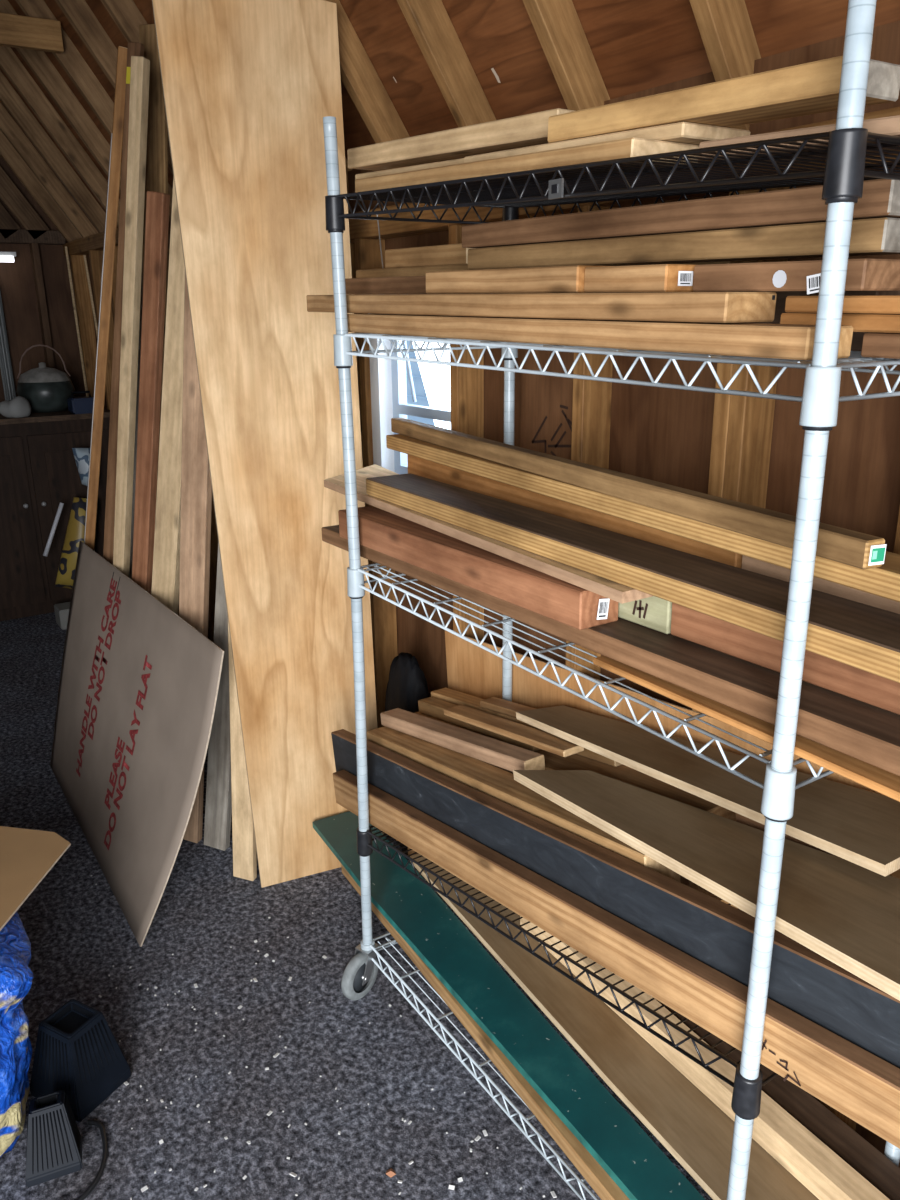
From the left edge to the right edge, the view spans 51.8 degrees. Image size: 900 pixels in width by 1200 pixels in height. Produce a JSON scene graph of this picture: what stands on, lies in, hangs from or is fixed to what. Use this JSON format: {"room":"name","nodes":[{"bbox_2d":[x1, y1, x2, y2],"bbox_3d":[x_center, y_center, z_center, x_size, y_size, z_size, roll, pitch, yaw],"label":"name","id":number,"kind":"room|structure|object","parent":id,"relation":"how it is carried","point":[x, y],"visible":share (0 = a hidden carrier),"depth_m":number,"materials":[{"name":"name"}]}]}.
{"room":"woodworking shop","nodes":[
{"label":"woodworking shop","id":0,"kind":"room"},
{"bbox_2d":[0,156,85,401],"bbox_3d":[-4.043,-1.899,5.073,3.900,4.224,0.001,-12,21,-31],"label":"wall","id":1,"kind":"structure","parent":0,"point":[17,286],"depth_m":6.01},
{"bbox_2d":[0,292,15,400],"bbox_3d":[-2.853,-1.634,5.897,0.066,0.817,0.039,-12,21,-31],"label":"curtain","id":2,"kind":"object","parent":1,"relation":"hanging from","point":[5,361],"visible":0.85,"depth_m":5.93,"materials":[{"name":"grey fabric"}]},
{"bbox_2d":[0,229,65,244],"bbox_3d":[-3.900,-2.035,5.073,3.385,0.080,0.090,-12,21,-31],"label":"trim","id":3,"kind":"structure","parent":1,"relation":"attached to","point":[21,236],"depth_m":5.82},
{"bbox_2d":[0,166,49,239],"bbox_3d":[-2.712,-2.500,5.707,0.405,0.521,0.022,-12,21,-31],"label":"board","id":4,"kind":"object","parent":3,"relation":"on","point":[10,194],"visible":1,"depth_m":5.75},
{"bbox_2d":[29,243,54,367],"bbox_3d":[-2.628,-1.210,6.201,0.038,2.200,0.089,-12,21,-31],"label":"trim","id":5,"kind":"structure","parent":1,"relation":"attached to","point":[34,248],"depth_m":5.95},
{"bbox_2d":[0,612,712,1199],"bbox_3d":[-1.826,1.105,2.626,4.100,0.100,8.010,-12,21,-31],"label":"floor","id":6,"kind":"structure","parent":0,"point":[76,928],"depth_m":2.36,"materials":[{"name":"carpet"}]},
{"bbox_2d":[0,911,33,1157],"bbox_3d":[-1.242,0.955,2.088,0.557,0.490,0.627,-12,21,-31],"label":"plastic bag","id":7,"kind":"object","parent":6,"relation":"on","point":[16,978],"visible":0.95,"depth_m":2.00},
{"bbox_2d":[0,826,70,930],"bbox_3d":[-1.307,0.655,2.191,0.695,0.011,0.488,0,17,3],"label":"cardboard piece","id":8,"kind":"object","parent":7,"relation":"on","point":[27,856],"visible":1,"depth_m":2.25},
{"bbox_2d":[25,1090,81,1187],"bbox_3d":[-0.856,1.155,1.988,0.109,0.162,0.138,-8,19,-22],"label":"foot pedal","id":9,"kind":"object","parent":6,"relation":"on","point":[54,1140],"visible":1,"depth_m":1.95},
{"bbox_2d":[0,409,109,620],"bbox_3d":[-2.651,-0.567,5.781,1.040,1.185,0.769,-12,21,-31],"label":"storage cabinet","id":10,"kind":"object","parent":6,"relation":"on","point":[39,472],"visible":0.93,"depth_m":5.50,"materials":[{"name":"brown"}]},
{"bbox_2d":[0,396,30,417],"bbox_3d":[-2.514,-1.117,5.349,0.180,0.118,0.147,-12,21,-31],"label":"crumpled cloth","id":11,"kind":"object","parent":10,"relation":"on","point":[18,407],"visible":1,"depth_m":5.31,"materials":[{"name":"grey"}]},
{"bbox_2d":[17,344,74,412],"bbox_3d":[-2.466,-1.350,5.625,0.330,0.395,0.330,-12,21,-31],"label":"enamel pot","id":12,"kind":"object","parent":10,"relation":"on","point":[46,389],"visible":0.92,"depth_m":5.54,"materials":[{"name":"grey metal"}]},
{"bbox_2d":[55,497,97,588],"bbox_3d":[-2.218,-0.320,5.506,0.305,0.588,0.156,-12,21,-31],"label":"bag","id":13,"kind":"object","parent":6,"relation":"on","point":[74,533],"visible":0.56,"depth_m":5.45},
{"bbox_2d":[30,999,130,1121],"bbox_3d":[-0.885,1.071,2.193,0.170,0.200,0.156,9,20,27],"label":"plastic container","id":14,"kind":"object","parent":6,"relation":"on","point":[77,1052],"visible":0.96,"depth_m":2.15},
{"bbox_2d":[37,1020,117,1090],"bbox_3d":[-0.885,1.061,2.191,0.164,0.151,0.151,9,20,27],"label":"grille","id":15,"kind":"object","parent":14,"relation":"attached to","point":[73,1055],"depth_m":2.15,"materials":[{"name":"black"}]},
{"bbox_2d":[84,46,126,549],"bbox_3d":[-1.386,-0.666,3.637,0.552,2.664,0.066,-2,17,-5],"label":"leaning board","id":16,"kind":"object","parent":6,"relation":"on","point":[116,143],"visible":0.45,"depth_m":3.47,"materials":[{"name":"orange wood"}]},
{"bbox_2d":[103,42,143,564],"bbox_3d":[-1.234,-0.578,3.422,0.485,2.622,0.041,-2,17,-6],"label":"leaning board","id":17,"kind":"object","parent":6,"relation":"on","point":[134,49],"visible":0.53,"depth_m":3.32,"materials":[{"name":"brown wood"}]},
{"bbox_2d":[113,56,149,576],"bbox_3d":[-1.160,-0.506,3.308,0.435,2.551,0.054,-3,18,-8],"label":"leaning board","id":18,"kind":"object","parent":6,"relation":"on","point":[140,66],"visible":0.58,"depth_m":3.15,"materials":[{"name":"beige wood"}]},
{"bbox_2d":[129,273,142,579],"bbox_3d":[-1.244,-0.353,3.650,0.056,2.056,0.525,5,18,19],"label":"leaning board","id":19,"kind":"object","parent":6,"relation":"on","point":[141,298],"visible":0.02,"depth_m":3.61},
{"bbox_2d":[50,541,223,946],"bbox_3d":[-1.155,0.382,3.214,0.335,0.907,1.397,-12,21,-31],"label":"cardboard sheet","id":20,"kind":"object","parent":6,"relation":"on","point":[139,684],"visible":1,"depth_m":3.04,"materials":[{"name":"beige"}]},
{"bbox_2d":[132,191,169,593],"bbox_3d":[-1.071,-0.272,3.246,0.383,2.139,0.059,-3,18,-7],"label":"leaning board","id":21,"kind":"object","parent":6,"relation":"on","point":[157,203],"visible":0.58,"depth_m":3.10,"materials":[{"name":"red wood"}]},
{"bbox_2d":[139,24,168,532],"bbox_3d":[-1.098,-0.646,3.474,0.099,2.718,0.351,12,22,36],"label":"leaning board","id":22,"kind":"object","parent":6,"relation":"on","point":[156,177],"visible":0.24,"depth_m":3.25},
{"bbox_2d":[151,176,184,614],"bbox_3d":[-0.931,-0.238,3.067,0.494,2.177,0.038,5,18,19],"label":"leaning board","id":23,"kind":"object","parent":6,"relation":"on","point":[166,554],"visible":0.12,"depth_m":2.95,"materials":[{"name":"beige wood"}]},
{"bbox_2d":[179,273,211,842],"bbox_3d":[-0.785,-0.303,2.864,0.398,2.420,0.041,3,18,13],"label":"leaning board","id":24,"kind":"object","parent":6,"relation":"on","point":[196,487],"visible":0.4,"depth_m":2.86,"materials":[{"name":"brown wood"}]},
{"bbox_2d":[203,542,231,850],"bbox_3d":[-0.703,-0.015,2.956,0.325,1.814,0.067,-3,18,-9],"label":"leaning board","id":25,"kind":"object","parent":6,"relation":"on","point":[218,805],"visible":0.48,"depth_m":3.09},
{"bbox_2d":[228,623,256,880],"bbox_3d":[-0.638,0.281,2.837,0.161,1.319,0.046,0,17,1],"label":"leaning board","id":26,"kind":"object","parent":6,"relation":"on","point":[243,836],"visible":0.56,"depth_m":2.94,"materials":[{"name":"beige wood"}]},
{"bbox_2d":[152,0,383,887],"bbox_3d":[-0.466,-0.316,2.659,0.509,2.559,0.031,-8,19,-23],"label":"plywood sheet","id":27,"kind":"object","parent":6,"relation":"on","point":[249,86],"visible":0.73,"depth_m":2.54,"materials":[{"name":"brown wood"}]},
{"bbox_2d":[91,875,556,1199],"bbox_3d":[-0.147,1.044,2.575,1.738,0.006,1.504,-5,18,-14],"label":"chips","id":28,"kind":"object","parent":6,"relation":"on","point":[269,1113],"visible":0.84,"depth_m":2.10,"materials":[{"name":"white"}]},
{"bbox_2d":[385,652,428,856],"bbox_3d":[-0.131,0.515,2.985,0.123,0.734,0.205,-12,21,-31],"label":"plastic sack","id":29,"kind":"object","parent":6,"relation":"on","point":[407,683],"visible":0.33,"depth_m":2.85,"materials":[{"name":"black"}]},
{"bbox_2d":[323,0,899,1199],"bbox_3d":[0.264,0.149,1.830,0.583,2.149,1.271,-12,21,-31],"label":"shelving rack","id":30,"kind":"object","parent":6,"relation":"on","point":[842,175],"visible":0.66,"depth_m":1.36,"materials":[{"name":"silver"}]},
{"bbox_2d":[408,847,417,855],"bbox_3d":[0.358,0.951,2.262,0.120,0.053,1.600,-12,21,-31],"label":"board","id":31,"kind":"object","parent":30,"relation":"on","point":[411,851],"visible":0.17,"depth_m":2.85,"materials":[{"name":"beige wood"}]},
{"bbox_2d":[410,853,818,1199],"bbox_3d":[0.417,0.952,2.134,0.339,0.018,1.662,-10,20,-27],"label":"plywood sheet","id":32,"kind":"object","parent":31,"relation":"on","point":[698,1134],"visible":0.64,"depth_m":1.96,"materials":[{"name":"wood"}]},
{"bbox_2d":[520,916,889,1199],"bbox_3d":[0.599,1.006,1.818,0.060,0.060,1.501,-11,20,-30],"label":"board","id":33,"kind":"object","parent":32,"relation":"on","point":[825,1174],"visible":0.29,"depth_m":1.83,"materials":[{"name":"beige wood"}]},
{"bbox_2d":[657,1000,899,1199],"bbox_3d":[0.814,1.069,1.641,0.070,0.040,1.351,-11,20,-29],"label":"board","id":34,"kind":"object","parent":32,"relation":"on","point":[875,1167],"visible":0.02,"depth_m":1.77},
{"bbox_2d":[341,864,629,1199],"bbox_3d":[0.070,0.979,2.212,0.100,0.036,1.433,-10,20,-28],"label":"board","id":35,"kind":"object","parent":30,"relation":"on","point":[585,1163],"visible":0.41,"depth_m":1.97,"materials":[{"name":"brown wood"}]},
{"bbox_2d":[312,811,704,1199],"bbox_3d":[0.108,0.956,2.184,0.166,0.020,1.958,-10,20,-27],"label":"board","id":36,"kind":"object","parent":35,"relation":"on","point":[621,1147],"visible":0.92,"depth_m":2.12,"materials":[{"name":"teal paint"}]},
{"bbox_2d":[366,726,680,882],"bbox_3d":[0.102,0.495,2.120,0.085,0.366,1.086,-12,20,-31],"label":"board","id":37,"kind":"object","parent":30,"relation":"on","point":[493,781],"visible":0.24,"depth_m":2.05,"materials":[{"name":"brown wood"}]},
{"bbox_2d":[380,708,544,771],"bbox_3d":[0.012,0.348,2.328,0.060,0.135,0.616,-13,21,-34],"label":"board","id":38,"kind":"object","parent":37,"relation":"on","point":[510,757],"visible":0.9,"depth_m":2.26,"materials":[{"name":"brown wood"}]},
{"bbox_2d":[513,770,899,1000],"bbox_3d":[0.481,0.441,1.446,0.290,0.236,1.316,-12,21,-31],"label":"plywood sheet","id":39,"kind":"object","parent":37,"relation":"on","point":[845,912],"visible":1,"depth_m":1.47,"materials":[{"name":"wood"}]},
{"bbox_2d":[355,137,698,192],"bbox_3d":[0.083,-0.751,1.632,0.135,0.064,0.816,-12,21,-31],"label":"board","id":40,"kind":"object","parent":30,"relation":"on","point":[628,147],"visible":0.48,"depth_m":1.46,"materials":[{"name":"brown wood"}]},
{"bbox_2d":[355,158,463,179],"bbox_3d":[-0.048,-0.871,1.892,0.100,0.038,0.421,-12,21,-33],"label":"board","id":41,"kind":"object","parent":40,"relation":"on","point":[455,161],"visible":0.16,"depth_m":1.85,"materials":[{"name":"brown wood"}]},
{"bbox_2d":[464,122,749,162],"bbox_3d":[0.230,-0.733,1.513,0.140,0.042,0.536,-12,21,-31],"label":"board","id":42,"kind":"object","parent":40,"relation":"on","point":[680,132],"visible":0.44,"depth_m":1.32,"materials":[{"name":"brown wood"}]},
{"bbox_2d":[347,108,573,170],"bbox_3d":[0.010,-0.903,1.837,0.089,0.071,0.717,-12,21,-33],"label":"board","id":43,"kind":"object","parent":42,"relation":"on","point":[527,130],"visible":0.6,"depth_m":1.77,"materials":[{"name":"brown wood"}]},
{"bbox_2d":[407,454,741,567],"bbox_3d":[0.221,-0.164,2.071,0.100,0.204,1.208,-10,20,-27],"label":"board","id":44,"kind":"object","parent":30,"relation":"on","point":[421,467],"visible":0.02,"depth_m":1.93,"materials":[{"name":"orange wood"}]},
{"bbox_2d":[386,434,899,601],"bbox_3d":[0.397,-0.140,1.581,0.089,0.036,2.323,-9,19,-26],"label":"board","id":45,"kind":"object","parent":44,"relation":"on","point":[883,581],"visible":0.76,"depth_m":1.57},
{"bbox_2d":[391,418,886,569],"bbox_3d":[0.198,-0.275,1.890,0.035,0.038,1.635,-9,19,-24],"label":"board","id":46,"kind":"object","parent":45,"relation":"on","point":[856,549],"visible":1,"depth_m":1.53,"materials":[{"name":"beige wood"}]},
{"bbox_2d":[415,712,735,899],"bbox_3d":[0.235,0.457,2.266,0.150,0.363,1.081,-12,21,-31],"label":"board","id":47,"kind":"object","parent":30,"relation":"on","point":[623,773],"visible":0.02,"depth_m":2.01,"materials":[{"name":"beige wood"}]},
{"bbox_2d":[418,697,539,751],"bbox_3d":[0.074,0.322,2.452,0.048,0.119,0.520,-12,21,-33],"label":"board","id":48,"kind":"object","parent":47,"relation":"on","point":[431,706],"visible":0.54,"depth_m":2.54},
{"bbox_2d":[444,705,583,756],"bbox_3d":[0.142,0.314,2.265,0.060,0.095,0.492,-12,21,-31],"label":"board","id":49,"kind":"object","parent":48,"relation":"on","point":[551,743],"visible":0.9,"depth_m":2.22,"materials":[{"name":"beige wood"}]},
{"bbox_2d":[431,688,622,766],"bbox_3d":[0.179,0.317,2.404,0.055,0.166,0.771,-12,21,-32],"label":"board","id":50,"kind":"object","parent":47,"relation":"on","point":[445,694],"visible":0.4,"depth_m":2.54,"materials":[{"name":"brown wood"}]},
{"bbox_2d":[480,697,535,716],"bbox_3d":[0.276,0.301,2.249,0.050,0.119,0.622,-12,21,-33],"label":"board","id":51,"kind":"object","parent":50,"relation":"on","point":[499,705],"visible":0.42,"depth_m":2.43,"materials":[{"name":"beige wood"}]},
{"bbox_2d":[347,314,852,359],"bbox_3d":[0.134,-0.463,1.587,0.088,0.038,1.183,-12,21,-31],"label":"board","id":52,"kind":"object","parent":30,"relation":"on","point":[761,340],"visible":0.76,"depth_m":1.35,"materials":[{"name":"beige wood"}]},
{"bbox_2d":[306,292,776,322],"bbox_3d":[0.049,-0.549,1.720,0.100,0.038,1.266,-12,21,-31],"label":"board","id":53,"kind":"object","parent":52,"relation":"on","point":[711,307],"visible":0.84,"depth_m":1.42,"materials":[{"name":"beige wood"}]},
{"bbox_2d":[345,276,492,294],"bbox_3d":[-0.090,-0.711,2.095,0.085,0.037,0.535,-12,21,-31],"label":"board","id":54,"kind":"object","parent":53,"relation":"on","point":[404,284],"visible":0.38,"depth_m":2.10,"materials":[{"name":"brown wood"}]},
{"bbox_2d":[426,265,615,293],"bbox_3d":[0.113,-0.565,1.642,0.090,0.040,0.448,-12,21,-31],"label":"board","id":55,"kind":"object","parent":53,"relation":"on","point":[554,279],"visible":0.8,"depth_m":1.58,"materials":[{"name":"beige wood"}]},
{"bbox_2d":[584,264,694,291],"bbox_3d":[0.295,-0.484,1.397,0.090,0.037,0.178,-12,21,-31],"label":"board","id":56,"kind":"object","parent":53,"relation":"on","point":[660,277],"visible":0.92,"depth_m":1.34,"materials":[{"name":"beige wood"}]},
{"bbox_2d":[693,259,899,293],"bbox_3d":[0.460,-0.429,1.236,0.102,0.040,0.270,-12,21,-31],"label":"board","id":57,"kind":"object","parent":53,"relation":"on","point":[862,274],"visible":0.83,"depth_m":1.19,"materials":[{"name":"brown wood"}]},
{"bbox_2d":[468,217,899,269],"bbox_3d":[0.319,-0.567,1.504,0.090,0.039,0.897,-12,21,-31],"label":"board","id":58,"kind":"object","parent":57,"relation":"on","point":[874,236],"visible":0.87,"depth_m":1.36,"materials":[{"name":"wood"}]},
{"bbox_2d":[462,179,899,247],"bbox_3d":[0.323,-0.608,1.492,0.120,0.042,0.912,-12,21,-31],"label":"board","id":59,"kind":"object","parent":58,"relation":"on","point":[880,198],"visible":0.74,"depth_m":1.35,"materials":[{"name":"brown wood"}]},
{"bbox_2d":[321,525,899,775],"bbox_3d":[0.344,0.069,1.549,0.168,0.038,2.205,-12,20,-31],"label":"board","id":60,"kind":"object","parent":30,"relation":"on","point":[870,734],"visible":0.52,"depth_m":1.37,"materials":[{"name":"brown wood"}]},
{"bbox_2d":[338,506,618,629],"bbox_3d":[0.010,-0.091,1.921,0.088,0.067,0.896,-12,20,-31],"label":"board","id":61,"kind":"object","parent":60,"relation":"on","point":[382,531],"visible":0.89,"depth_m":1.78,"materials":[{"name":"red wood"}]},
{"bbox_2d":[324,464,651,603],"bbox_3d":[0.027,-0.196,2.085,0.228,0.019,1.376,-10,20,-28],"label":"board","id":62,"kind":"object","parent":61,"relation":"on","point":[617,592],"visible":0.4,"depth_m":1.77,"materials":[{"name":"beige wood"}]},
{"bbox_2d":[366,473,899,682],"bbox_3d":[0.377,-0.030,1.441,0.125,0.040,2.052,-11,20,-29],"label":"board","id":63,"kind":"object","parent":62,"relation":"on","point":[858,635],"visible":1,"depth_m":1.44,"materials":[{"name":"wood"}]},
{"bbox_2d":[618,596,671,633],"bbox_3d":[0.176,-0.070,1.841,0.087,0.064,0.777,-12,20,-31],"label":"board","id":64,"kind":"object","parent":60,"relation":"on","point":[653,612],"visible":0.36,"depth_m":1.54,"materials":[{"name":"beige"}]},
{"bbox_2d":[671,603,899,714],"bbox_3d":[0.687,0.141,1.096,0.085,0.066,1.068,-12,20,-31],"label":"board","id":65,"kind":"object","parent":60,"relation":"on","point":[688,624],"visible":0.52,"depth_m":1.34,"materials":[{"name":"red wood"}]},
{"bbox_2d":[331,729,899,1068],"bbox_3d":[0.298,0.554,1.693,0.040,0.542,2.249,-12,21,-31],"label":"board","id":66,"kind":"object","parent":30,"relation":"on","point":[718,934],"visible":0.59,"depth_m":1.58,"materials":[{"name":"black paint"}]},
{"bbox_2d":[333,770,899,1148],"bbox_3d":[0.285,0.610,1.651,0.039,0.440,2.169,-12,21,-31],"label":"board","id":67,"kind":"object","parent":30,"relation":"on","point":[855,1082],"visible":0.97,"depth_m":1.53,"materials":[{"name":"beige wood"}]},
{"bbox_2d":[445,630,899,909],"bbox_3d":[0.495,0.419,2.098,0.005,0.570,1.845,-12,21,-31],"label":"plywood sheet","id":68,"kind":"object","parent":30,"relation":"on","point":[472,670],"visible":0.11,"depth_m":2.36,"materials":[{"name":"brown wood"}]},
{"bbox_2d":[493,291,899,350],"bbox_3d":[0.306,-0.561,1.765,0.150,0.112,1.200,-12,21,-31],"label":"board","id":69,"kind":"object","parent":30,"relation":"on","point":[857,337],"visible":0.02,"depth_m":1.33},
{"bbox_2d":[356,260,757,277],"bbox_3d":[0.123,-0.694,1.946,0.070,0.028,1.235,-12,21,-31],"label":"board","id":70,"kind":"object","parent":69,"relation":"on","point":[408,271],"visible":0.26,"depth_m":2.17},
{"bbox_2d":[385,243,473,268],"bbox_3d":[-0.031,-0.828,2.234,0.080,0.045,0.370,-12,21,-31],"label":"board","id":71,"kind":"object","parent":70,"relation":"on","point":[451,254],"visible":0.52,"depth_m":2.20,"materials":[{"name":"brown wood"}]},
{"bbox_2d":[593,655,899,801],"bbox_3d":[0.615,0.231,1.124,0.150,0.013,1.150,-12,21,-31],"label":"board","id":72,"kind":"object","parent":30,"relation":"on","point":[884,782],"visible":0.43,"depth_m":1.28,"materials":[{"name":"orange wood"}]},
{"bbox_2d":[736,813,842,858],"bbox_3d":[0.621,0.493,1.641,0.090,0.284,0.240,-12,21,-31],"label":"board","id":73,"kind":"object","parent":30,"relation":"on","point":[739,818],"visible":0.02,"depth_m":1.64,"materials":[{"name":"brown wood"}]},
{"bbox_2d":[516,705,899,876],"bbox_3d":[0.452,0.330,1.856,0.225,0.188,1.041,-11,20,-31],"label":"plywood sheet","id":74,"kind":"object","parent":73,"relation":"on","point":[860,827],"visible":1,"depth_m":1.68,"materials":[{"name":"wood"}]},
{"bbox_2d":[699,115,899,164],"bbox_3d":[0.600,-0.532,1.038,0.160,0.051,0.701,-12,21,-31],"label":"board","id":75,"kind":"object","parent":30,"relation":"on","point":[890,125],"visible":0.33,"depth_m":1.14,"materials":[{"name":"brown wood"}]},
{"bbox_2d":[548,56,899,142],"bbox_3d":[0.347,-0.685,1.295,0.105,0.062,0.554,-11,20,-30],"label":"board","id":76,"kind":"object","parent":75,"relation":"on","point":[809,88],"visible":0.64,"depth_m":1.19,"materials":[{"name":"wood"}]},
{"bbox_2d":[741,555,899,613],"bbox_3d":[0.775,0.121,1.161,0.070,0.190,0.985,-12,20,-31],"label":"board","id":77,"kind":"object","parent":30,"relation":"on","point":[750,564],"visible":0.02,"depth_m":1.38,"materials":[{"name":"brown wood"}]},
{"bbox_2d":[861,333,899,358],"bbox_3d":[0.746,-0.228,0.876,0.090,0.028,0.732,-12,21,-31],"label":"board","id":78,"kind":"object","parent":30,"relation":"on","point":[875,345],"visible":1,"depth_m":1.12,"materials":[{"name":"brown wood"}]},
{"bbox_2d":[780,313,899,332],"bbox_3d":[0.717,-0.272,0.927,0.080,0.022,0.868,-12,21,-31],"label":"board","id":79,"kind":"object","parent":78,"relation":"on","point":[860,322],"visible":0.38,"depth_m":1.15,"materials":[{"name":"orange wood"}]},
{"bbox_2d":[785,296,899,313],"bbox_3d":[0.721,-0.293,0.923,0.080,0.022,0.866,-12,21,-31],"label":"board","id":80,"kind":"object","parent":79,"relation":"on","point":[801,304],"visible":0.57,"depth_m":1.16,"materials":[{"name":"orange wood"}]},
{"bbox_2d":[0,0,899,232],"bbox_3d":[-0.622,-1.903,2.539,1.177,1.736,8.010,-12,21,-31],"label":"ceiling","id":81,"kind":"structure","parent":0,"point":[635,45],"depth_m":2.14,"materials":[{"name":"beige wood"}]},
{"bbox_2d":[0,12,63,53],"bbox_3d":[-2.724,-2.076,3.098,2.700,0.110,0.040,-12,21,-31],"label":"board","id":82,"kind":"object","parent":81,"relation":"attached to","point":[16,31],"visible":1,"depth_m":3.73,"materials":[{"name":"brown wood"}]},
{"bbox_2d":[0,130,81,241],"bbox_3d":[-2.754,-2.829,5.476,1.095,1.564,0.038,-12,21,-31],"label":"board","id":83,"kind":"object","parent":81,"relation":"attached to","point":[8,153],"visible":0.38,"depth_m":5.70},
{"bbox_2d":[0,102,98,237],"bbox_3d":[-2.531,-2.730,5.153,1.095,1.564,0.038,-12,21,-31],"label":"board","id":84,"kind":"object","parent":81,"relation":"attached to","point":[9,128],"visible":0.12,"depth_m":5.34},
{"bbox_2d":[0,71,105,232],"bbox_3d":[-2.308,-2.631,4.829,1.095,1.564,0.038,-12,21,-31],"label":"board","id":85,"kind":"object","parent":81,"relation":"attached to","point":[9,97],"visible":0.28,"depth_m":4.99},
{"bbox_2d":[0,46,119,227],"bbox_3d":[-2.085,-2.533,4.506,1.095,1.564,0.038,-12,21,-31],"label":"board","id":86,"kind":"object","parent":81,"relation":"attached to","point":[10,64],"visible":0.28,"depth_m":4.61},
{"bbox_2d":[0,0,121,193],"bbox_3d":[-1.862,-2.434,4.182,1.095,1.564,0.038,-12,21,-31],"label":"board","id":87,"kind":"object","parent":81,"relation":"attached to","point":[37,61],"visible":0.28,"depth_m":4.27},
{"bbox_2d":[15,0,172,221],"bbox_3d":[-1.639,-2.336,3.859,1.095,1.564,0.038,-12,21,-31],"label":"board","id":88,"kind":"object","parent":81,"relation":"attached to","point":[71,60],"visible":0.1,"depth_m":3.92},
{"bbox_2d":[55,0,172,173],"bbox_3d":[-1.416,-2.237,3.535,1.095,1.564,0.038,-12,21,-31],"label":"board","id":89,"kind":"object","parent":81,"relation":"attached to","point":[78,13],"visible":0.28,"depth_m":3.57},
{"bbox_2d":[101,0,147,42],"bbox_3d":[-1.193,-2.139,3.212,1.095,1.564,0.038,-12,21,-31],"label":"board","id":90,"kind":"object","parent":81,"relation":"attached to","point":[126,15],"depth_m":3.26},
{"bbox_2d":[324,0,409,143],"bbox_3d":[-0.525,-1.843,2.241,1.095,1.564,0.038,-12,21,-31],"label":"board","id":91,"kind":"object","parent":81,"relation":"attached to","point":[358,74],"depth_m":2.55,"materials":[{"name":"brown wood"}]},
{"bbox_2d":[397,0,495,126],"bbox_3d":[-0.302,-1.744,1.918,1.095,1.564,0.038,-12,21,-31],"label":"board","id":92,"kind":"object","parent":81,"relation":"attached to","point":[429,22],"depth_m":2.24,"materials":[{"name":"brown wood"}]},
{"bbox_2d":[523,0,609,110],"bbox_3d":[-0.079,-1.646,1.595,1.095,1.564,0.038,-12,21,-31],"label":"board","id":93,"kind":"object","parent":81,"relation":"attached to","point":[557,25],"depth_m":1.95,"materials":[{"name":"brown wood"}]},
{"bbox_2d":[689,0,760,129],"bbox_3d":[0.144,-1.547,1.271,1.095,1.564,0.038,-12,21,-31],"label":"board","id":94,"kind":"object","parent":81,"relation":"attached to","point":[725,28],"depth_m":1.66,"materials":[{"name":"brown wood"}]},
{"bbox_2d":[86,20,899,1167],"bbox_3d":[-0.270,-0.319,3.264,0.014,2.200,7.810,-12,21,-31],"label":"wall","id":95,"kind":"structure","parent":0,"point":[663,435],"depth_m":1.99,"materials":[{"name":"brown"}]},
{"bbox_2d":[70,255,96,396],"bbox_3d":[-2.363,-1.202,6.219,0.089,2.092,0.038,-12,21,-31],"label":"trim","id":96,"kind":"structure","parent":95,"relation":"attached to","point":[81,289],"depth_m":6.01,"materials":[{"name":"brown wood"}]},
{"bbox_2d":[63,228,118,256],"bbox_3d":[-1.962,-2.054,5.295,0.090,0.076,1.860,-12,21,-31],"label":"trim","id":97,"kind":"structure","parent":95,"relation":"attached to","point":[82,246],"depth_m":5.51,"materials":[{"name":"brown wood"}]},
{"bbox_2d":[89,250,113,409],"bbox_3d":[-2.087,-1.080,5.819,0.089,2.092,0.038,-12,21,-31],"label":"trim","id":98,"kind":"structure","parent":95,"relation":"attached to","point":[95,256],"depth_m":5.57,"materials":[{"name":"brown wood"}]},
{"bbox_2d":[208,493,217,641],"bbox_3d":[-1.206,-0.619,4.564,0.089,1.942,0.038,-12,21,-31],"label":"trim","id":99,"kind":"structure","parent":95,"relation":"attached to","point":[214,536],"depth_m":4.69,"materials":[{"name":"brown wood"}]},
{"bbox_2d":[354,238,397,727],"bbox_3d":[-0.237,-0.191,3.158,0.089,1.942,0.038,-12,21,-31],"label":"wall stud","id":100,"kind":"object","parent":95,"relation":"attached to","point":[367,251],"depth_m":3.18,"materials":[{"name":"brown wood"}]},
{"bbox_2d":[368,313,450,473],"bbox_3d":[-0.085,-0.608,2.806,0.085,0.580,0.485,-12,21,-31],"label":"window","id":101,"kind":"structure","parent":95,"relation":"in","point":[415,391],"depth_m":2.91,"materials":[{"name":"glass"}]},
{"bbox_2d":[449,225,483,640],"bbox_3d":[0.054,-0.062,2.735,0.089,1.942,0.038,-12,21,-31],"label":"trim","id":102,"kind":"structure","parent":95,"relation":"attached to","point":[466,383],"depth_m":2.56,"materials":[{"name":"brown wood"}]},
{"bbox_2d":[168,107,899,253],"bbox_3d":[0.189,-0.960,2.221,0.090,0.076,5.950,-12,21,-31],"label":"trim","id":103,"kind":"structure","parent":95,"relation":"attached to","point":[358,228],"depth_m":2.42,"materials":[{"name":"brown wood"}]},
{"bbox_2d":[565,205,617,679],"bbox_3d":[0.338,0.063,2.324,0.089,1.942,0.038,-12,21,-31],"label":"wall stud","id":104,"kind":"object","parent":95,"relation":"attached to","point":[591,409],"depth_m":2.15,"materials":[{"name":"brown wood"}]},
{"bbox_2d":[692,190,745,712],"bbox_3d":[0.569,0.166,1.988,0.089,1.942,0.038,-12,21,-31],"label":"trim","id":105,"kind":"structure","parent":95,"relation":"attached to","point":[724,370],"depth_m":1.81,"materials":[{"name":"brown wood"}]},
{"bbox_2d":[723,187,793,507],"bbox_3d":[0.590,0.175,1.958,0.089,1.942,0.038,-12,21,-31],"label":"wall stud","id":106,"kind":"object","parent":95,"relation":"attached to","point":[750,422],"depth_m":1.78,"materials":[{"name":"brown wood"}]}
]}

